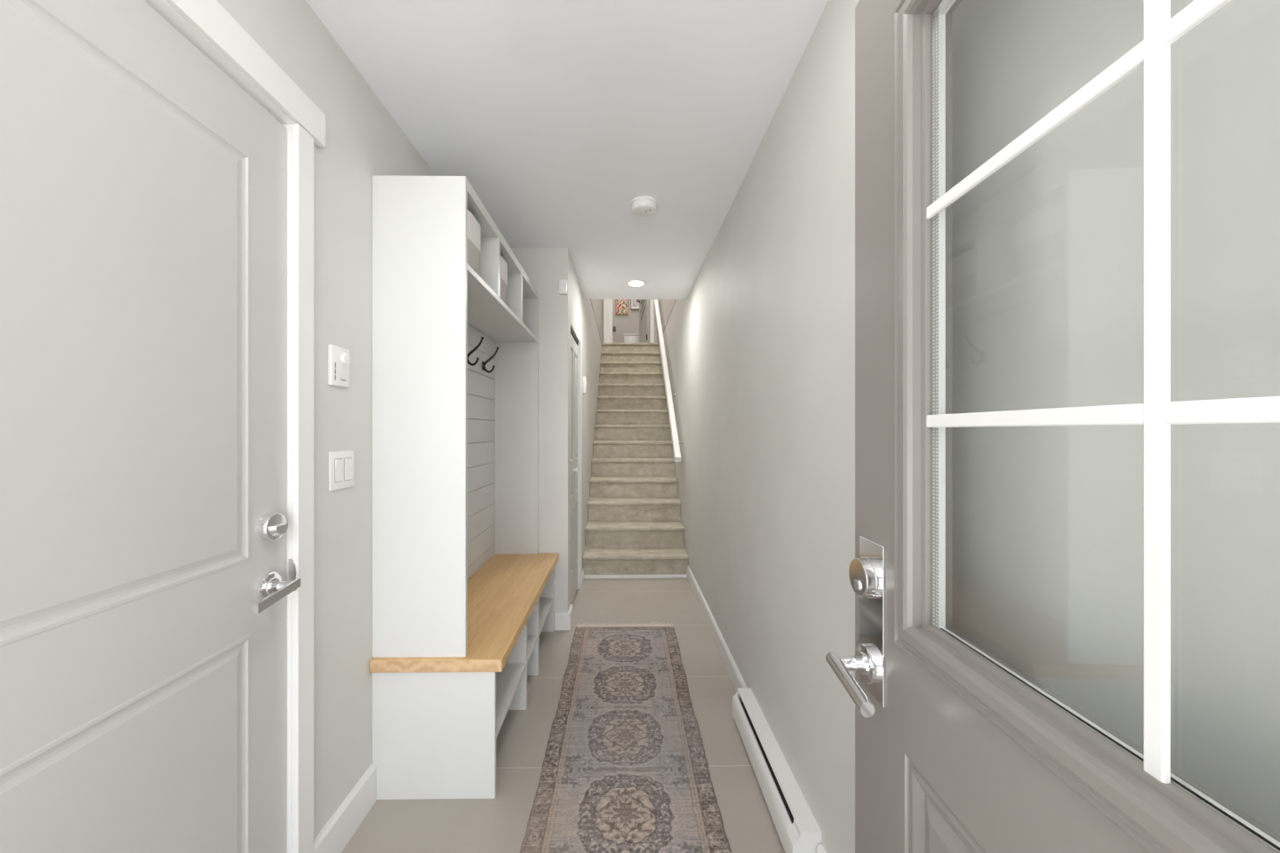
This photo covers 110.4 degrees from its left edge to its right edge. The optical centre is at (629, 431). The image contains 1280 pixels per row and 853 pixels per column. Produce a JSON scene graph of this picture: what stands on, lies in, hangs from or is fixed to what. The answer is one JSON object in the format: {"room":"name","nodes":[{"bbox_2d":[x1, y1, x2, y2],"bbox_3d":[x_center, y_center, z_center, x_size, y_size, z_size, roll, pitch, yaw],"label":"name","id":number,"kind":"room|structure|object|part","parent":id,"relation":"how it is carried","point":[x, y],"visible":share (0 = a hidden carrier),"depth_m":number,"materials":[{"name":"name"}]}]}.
{"room":"entrance hallway","nodes":[
{"label":"entrance hallway","id":0,"kind":"room"},
{"bbox_2d":[216,0,435,839],"bbox_3d":[-0.937,0.048,1.329,0.120,2.425,3.180,0,0,-1],"label":"wall","id":1,"kind":"structure","parent":0,"point":[364,140],"depth_m":1.35,"materials":[{"name":"paint"}]},
{"bbox_2d":[0,0,300,852],"bbox_3d":[-0.868,0.233,0.717,0.108,2.030,0.860,0,0,-1],"label":"door","id":2,"kind":"structure","parent":1,"relation":"in","point":[144,587],"depth_m":0.80,"materials":[{"name":"paint"}]},
{"bbox_3d":[-0.845,0.384,1.041,0.055,0.039,0.128,0,0,-1],"label":"lever","id":3,"kind":"part","parent":2,"relation":"part of","materials":[{"name":"silver metal"}]},
{"bbox_2d":[144,0,313,852],"bbox_3d":[-0.910,0.231,0.716,0.118,2.058,0.984,0,0,-1],"label":"trim","id":4,"kind":"structure","parent":1,"relation":"attached to","point":[300,143],"depth_m":1.15,"materials":[{"name":"paint"}]},
{"bbox_2d":[288,559,296,581],"bbox_3d":[-0.870,0.367,1.148,0.021,0.075,0.002,0,0,-1],"label":"strike plate","id":5,"kind":"object","parent":4,"relation":"attached to","point":[292,566],"visible":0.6,"depth_m":1.15,"materials":[{"name":"silver metal"}]},
{"bbox_2d":[165,0,325,146],"bbox_3d":[-0.858,-0.843,0.717,0.023,0.089,1.061,0,0,-1],"label":"trim","id":6,"kind":"structure","parent":1,"relation":"attached to","point":[208,17],"depth_m":1.00,"materials":[{"name":"paint"}]},
{"bbox_2d":[328,344,350,387],"bbox_3d":[-0.865,-0.193,1.332,0.023,0.118,0.085,0,0,-1],"label":"thermostat","id":7,"kind":"object","parent":1,"relation":"attached to","point":[339,358],"visible":1,"depth_m":1.32,"materials":[{"name":"white plastic"}]},
{"bbox_2d":[328,449,354,491],"bbox_3d":[-0.870,0.117,1.351,0.014,0.115,0.116,0,0,-1],"label":"light switch","id":8,"kind":"object","parent":1,"relation":"attached to","point":[341,463],"visible":1,"depth_m":1.34,"materials":[{"name":"white plastic"}]},
{"bbox_2d":[313,763,376,852],"bbox_3d":[-0.869,1.198,1.364,0.016,0.125,0.304,0,0,-1],"label":"baseboard","id":9,"kind":"structure","parent":1,"relation":"attached to","point":[334,836],"depth_m":1.37,"materials":[{"name":"paint"}]},
{"bbox_2d":[510,248,602,612],"bbox_3d":[-0.679,-1.190,5.882,0.503,4.900,6.120,0,0,-1],"label":"wall","id":10,"kind":"structure","parent":0,"point":[544,268],"depth_m":2.83,"materials":[{"name":"paint"}]},
{"bbox_2d":[559,280,567,295],"bbox_3d":[-0.415,-0.908,2.806,0.058,0.087,0.039,0,0,-1],"label":"sensor","id":11,"kind":"object","parent":10,"relation":"attached to","point":[563,284],"visible":1,"depth_m":2.79,"materials":[{"name":"white plastic"}]},
{"bbox_2d":[554,604,573,630],"bbox_3d":[-0.426,1.208,2.885,0.099,0.105,0.152,0,0,-1],"label":"baseboard","id":12,"kind":"structure","parent":10,"relation":"attached to","point":[563,620],"depth_m":2.81,"materials":[{"name":"paint"}]},
{"bbox_2d":[570,334,577,604],"bbox_3d":[-0.410,0.281,3.247,0.071,1.915,0.560,0,0,-1],"label":"door","id":13,"kind":"structure","parent":10,"relation":"in","point":[573,346],"depth_m":3.26,"materials":[{"name":"paint"}]},
{"bbox_2d":[570,327,578,344],"bbox_3d":[-0.424,-0.700,3.246,0.044,0.029,0.562,0,0,-1],"label":"trim","id":14,"kind":"structure","parent":10,"relation":"attached to","point":[572,331],"depth_m":3.26,"materials":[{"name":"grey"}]},
{"bbox_2d":[576,339,582,589],"bbox_3d":[-0.413,0.268,3.568,0.054,1.985,0.078,0,0,-1],"label":"trim","id":15,"kind":"structure","parent":10,"relation":"attached to","point":[580,346],"depth_m":3.53,"materials":[{"name":"paint"}]},
{"bbox_2d":[582,568,583,583],"bbox_3d":[-0.394,1.222,3.713,0.016,0.075,0.205,0,0,-1],"label":"baseboard","id":16,"kind":"structure","parent":10,"relation":"attached to","point":[582,569],"depth_m":3.73,"materials":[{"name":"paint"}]},
{"bbox_2d":[582,376,586,394],"bbox_3d":[-0.388,-0.393,3.841,0.031,0.145,0.110,0,0,-1],"label":"wall switch","id":17,"kind":"object","parent":10,"relation":"attached to","point":[584,379],"visible":1,"depth_m":3.79,"materials":[{"name":"white plastic"}]},
{"bbox_2d":[341,578,784,852],"bbox_3d":[-0.171,1.310,1.793,1.700,0.100,4.090,0,0,-1],"label":"floor","id":18,"kind":"structure","parent":0,"point":[499,825],"depth_m":1.72,"materials":[{"name":"tile"}]},
{"bbox_2d":[372,568,554,799],"bbox_3d":[-0.678,1.038,2.170,0.418,0.443,1.302,0,0,-1],"label":"storage bench","id":19,"kind":"object","parent":18,"relation":"on","point":[435,735],"visible":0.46,"depth_m":1.52,"materials":[{"name":"paint"}]},
{"bbox_2d":[369,552,559,672],"bbox_3d":[-0.663,0.796,2.161,0.445,0.042,1.320,0,0,-1],"label":"bench","id":20,"kind":"object","parent":19,"relation":"on","point":[503,594],"visible":0.78,"depth_m":1.89,"materials":[{"name":"brown wood"}]},
{"bbox_2d":[372,175,538,657],"bbox_3d":[-0.728,-0.049,2.170,0.318,1.648,1.302,0,0,-1],"label":"cabinet","id":21,"kind":"object","parent":20,"relation":"on","point":[455,443],"visible":0.99,"depth_m":1.52,"materials":[{"name":"paint"}]},
{"bbox_3d":[-0.720,-0.049,1.528,0.318,1.648,0.018,0,0,-1],"label":"panel","id":22,"kind":"part","parent":21,"relation":"part of","materials":[{"name":"paint"}]},
{"bbox_2d":[467,209,480,274],"bbox_3d":[-0.698,-0.694,1.687,0.229,0.224,0.279,0,0,-1],"label":"storage bin","id":23,"kind":"object","parent":21,"relation":"on","point":[474,228],"visible":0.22,"depth_m":1.67,"materials":[{"name":"fabric"}]},
{"bbox_2d":[467,336,484,366],"bbox_3d":[-0.789,-0.406,2.266,0.097,0.147,0.018,0,0,-1],"label":"coat hook","id":24,"kind":"object","parent":21,"relation":"attached to","point":[482,338],"visible":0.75,"depth_m":2.26,"materials":[{"name":"black metal"}]},
{"bbox_2d":[481,347,499,373],"bbox_3d":[-0.793,-0.406,2.541,0.097,0.147,0.018,0,0,-1],"label":"coat hook","id":25,"kind":"object","parent":21,"relation":"attached to","point":[496,351],"visible":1,"depth_m":2.54,"materials":[{"name":"black metal"}]},
{"bbox_2d":[467,264,537,342],"bbox_3d":[-0.703,-0.571,2.164,0.269,0.022,1.255,0,0,-1],"label":"cubby shelf","id":26,"kind":"object","parent":21,"relation":"attached to","point":[488,316],"depth_m":2.20,"materials":[{"name":"paint"}]},
{"bbox_2d":[500,256,507,303],"bbox_3d":[-0.702,-0.694,2.098,0.229,0.224,0.268,0,0,-1],"label":"storage bin","id":27,"kind":"object","parent":21,"relation":"on","point":[503,264],"visible":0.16,"depth_m":2.09,"materials":[{"name":"fabric"}]},
{"bbox_3d":[-0.735,-0.049,2.806,0.318,1.648,0.029,0,0,-1],"label":"panel","id":28,"kind":"part","parent":21,"relation":"part of","materials":[{"name":"paint"}]},
{"bbox_2d":[496,664,526,738],"bbox_3d":[-0.669,1.060,1.771,0.409,0.021,0.467,0,0,-1],"label":"shelf","id":29,"kind":"object","parent":19,"relation":"attached to","point":[508,681],"depth_m":1.82,"materials":[{"name":"paint"}]},
{"bbox_2d":[527,634,537,663],"bbox_3d":[-0.674,1.060,2.156,0.409,0.021,0.256,0,0,-1],"label":"shelf","id":30,"kind":"object","parent":19,"relation":"attached to","point":[532,639],"depth_m":2.20,"materials":[{"name":"paint"}]},
{"bbox_2d":[538,598,553,636],"bbox_3d":[-0.679,1.060,2.548,0.409,0.021,0.479,0,0,-1],"label":"shelf","id":31,"kind":"object","parent":19,"relation":"attached to","point":[545,604],"depth_m":2.62,"materials":[{"name":"paint"}]},
{"bbox_2d":[519,622,732,852],"bbox_3d":[-0.016,1.254,1.668,0.638,0.011,2.497,0,0,-1],"label":"runner rug","id":32,"kind":"object","parent":18,"relation":"on","point":[625,766],"visible":1,"depth_m":1.70,"materials":[{"name":"grey fabric"}]},
{"bbox_2d":[583,343,688,575],"bbox_3d":[0.033,-0.074,5.460,0.905,2.668,3.321,0,0,-1],"label":"staircase","id":33,"kind":"structure","parent":18,"relation":"on","point":[634,526],"depth_m":4.59,"materials":[{"name":"carpet"}]},
{"bbox_2d":[584,574,687,578],"bbox_3d":[0.052,1.247,3.810,0.909,0.026,0.028,0,0,-1],"label":"trim","id":34,"kind":"structure","parent":33,"relation":"attached to","point":[642,576],"depth_m":3.80,"materials":[{"name":"paint"}]},
{"bbox_2d":[305,0,828,299],"bbox_3d":[-0.172,-1.280,1.838,1.700,0.231,4.180,0,0,-1],"label":"ceiling","id":35,"kind":"structure","parent":0,"point":[557,115],"depth_m":1.57,"materials":[{"name":"paint"}]},
{"bbox_2d":[626,280,646,287],"bbox_3d":[0.053,-1.160,3.501,0.156,0.010,0.156,0,0,-1],"label":"recessed light","id":36,"kind":"object","parent":35,"relation":"in","point":[632,283],"visible":1,"depth_m":3.48,"materials":[{"name":"white plastic"}]},
{"bbox_2d":[628,280,643,286],"bbox_3d":[0.053,-1.159,3.501,0.120,0.009,0.120,0,0,-1],"label":"diffuser","id":37,"kind":"object","parent":36,"relation":"attached to","point":[630,283],"depth_m":3.49,"materials":[{"name":"white plastic"}]},
{"bbox_2d":[630,196,656,216],"bbox_3d":[0.073,-1.140,2.271,0.136,0.049,0.136,0,0,-1],"label":"smoke detector","id":38,"kind":"object","parent":35,"relation":"attached to","point":[641,206],"visible":1,"depth_m":2.23,"materials":[{"name":"white plastic"}]},
{"bbox_2d":[602,299,656,343],"bbox_3d":[0.009,-2.523,7.501,0.911,2.234,0.120,0,0,-1],"label":"wall","id":39,"kind":"structure","parent":0,"point":[655,321],"depth_m":7.45,"materials":[{"name":"paint"}]},
{"bbox_2d":[603,299,612,343],"bbox_3d":[-0.359,-2.488,7.486,0.148,2.160,0.140,0,0,-1],"label":"trim","id":40,"kind":"structure","parent":39,"relation":"attached to","point":[607,303],"depth_m":7.42,"materials":[{"name":"paint"}]},
{"bbox_2d":[636,299,648,343],"bbox_3d":[0.227,-2.433,7.898,0.102,2.030,0.674,0,0,-11],"label":"door","id":41,"kind":"structure","parent":39,"relation":"in","point":[644,304],"depth_m":7.83,"materials":[{"name":"paint"}]},
{"bbox_2d":[649,299,654,343],"bbox_3d":[0.380,-2.488,7.495,0.073,2.160,0.140,0,0,-1],"label":"trim","id":42,"kind":"structure","parent":39,"relation":"attached to","point":[652,301],"depth_m":7.42,"materials":[{"name":"paint"}]},
{"bbox_2d":[601,345,658,351],"bbox_3d":[-0.019,-1.307,8.010,1.250,0.198,1.820,0,0,-1],"label":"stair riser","id":43,"kind":"structure","parent":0,"point":[604,348],"depth_m":7.10,"materials":[{"name":"carpet"}]},
{"bbox_2d":[624,334,639,343],"bbox_3d":[0.038,-1.624,8.581,0.303,0.432,0.340,0,0,-1],"label":"storage box","id":44,"kind":"object","parent":43,"relation":"on","point":[628,338],"visible":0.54,"depth_m":8.42,"materials":[{"name":"white plastic"}]},
{"bbox_3d":[0.038,-1.825,8.581,0.303,0.030,0.340,0,0,-1],"label":"lid","id":45,"kind":"part","parent":44,"relation":"part of","materials":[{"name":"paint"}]},
{"bbox_2d":[612,299,649,343],"bbox_3d":[-0.005,-2.524,8.861,1.400,2.232,0.120,0,0,-1],"label":"wall","id":46,"kind":"structure","parent":0,"point":[628,324],"depth_m":8.80,"materials":[{"name":"paint"}]},
{"bbox_2d":[615,299,628,314],"bbox_3d":[-0.147,-2.494,8.784,0.257,0.393,0.027,0,0,-1],"label":"framed picture","id":47,"kind":"object","parent":46,"relation":"attached to","point":[621,306],"visible":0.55,"depth_m":8.78,"materials":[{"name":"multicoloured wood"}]},
{"bbox_2d":[630,299,639,310],"bbox_3d":[0.120,-2.560,8.787,0.203,0.320,0.027,0,0,-1],"label":"framed picture","id":48,"kind":"object","parent":46,"relation":"attached to","point":[634,305],"visible":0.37,"depth_m":8.79,"materials":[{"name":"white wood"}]},
{"bbox_2d":[632,299,639,306],"bbox_3d":[0.120,-2.572,8.787,0.131,0.223,0.003,0,0,-1],"label":"artwork","id":49,"kind":"object","parent":48,"relation":"attached to","point":[634,301],"depth_m":8.79},
{"bbox_2d":[656,0,1279,852],"bbox_3d":[0.562,-1.190,4.357,0.120,4.900,9.200,0,0,-1],"label":"wall","id":50,"kind":"structure","parent":0,"point":[1047,249],"depth_m":0.60,"materials":[{"name":"paint"}]},
{"bbox_2d":[653,299,682,462],"bbox_3d":[0.437,-1.060,5.611,0.100,2.677,3.326,0,0,-1],"label":"handrail","id":51,"kind":"object","parent":50,"relation":"attached to","point":[676,442],"visible":0.98,"depth_m":4.80,"materials":[{"name":"paint"}]},
{"bbox_2d":[686,565,746,692],"bbox_3d":[0.511,1.208,2.889,0.016,0.105,1.875,0,0,-1],"label":"baseboard","id":52,"kind":"structure","parent":50,"relation":"attached to","point":[733,673],"depth_m":2.56,"materials":[{"name":"paint"}]},
{"bbox_2d":[732,688,821,852],"bbox_3d":[0.493,1.190,1.596,0.083,0.131,0.701,0,0,-1],"label":"baseboard heater","id":53,"kind":"object","parent":50,"relation":"attached to","point":[798,831],"visible":0.99,"depth_m":1.47,"materials":[{"name":"metal"}]},
{"bbox_2d":[740,702,793,823],"bbox_3d":[0.493,1.193,1.601,0.059,0.074,0.590,0,0,-1],"label":"grille","id":54,"kind":"object","parent":53,"relation":"attached to","point":[779,809],"depth_m":1.52,"materials":[{"name":"grey metal"}]},
{"bbox_3d":[0.505,1.190,1.619,0.058,0.128,0.655,0,0,-1],"label":"plate","id":55,"kind":"part","parent":53,"relation":"part of","materials":[{"name":"metal"}]},
{"bbox_2d":[816,844,825,852],"bbox_3d":[0.539,1.208,0.524,0.016,0.105,1.436,0,0,-1],"label":"baseboard","id":56,"kind":"structure","parent":50,"relation":"attached to","point":[820,849],"depth_m":1.23,"materials":[{"name":"paint"}]},
{"bbox_2d":[825,0,1279,852],"bbox_3d":[0.401,0.231,0.343,0.131,2.035,0.971,0,0,1],"label":"door","id":57,"kind":"structure","parent":50,"relation":"in","point":[958,750],"depth_m":0.61,"materials":[{"name":"grey paint"}]},
{"bbox_3d":[0.375,0.406,0.720,0.063,0.039,0.122,0,0,1],"label":"lever","id":58,"kind":"part","parent":57,"relation":"part of","materials":[{"name":"silver metal"}]},
{"bbox_3d":[0.418,0.322,0.767,0.003,0.264,0.078,0,0,1],"label":"escutcheon plate","id":59,"kind":"part","parent":57,"relation":"part of","materials":[{"name":"silver metal"}]}
]}

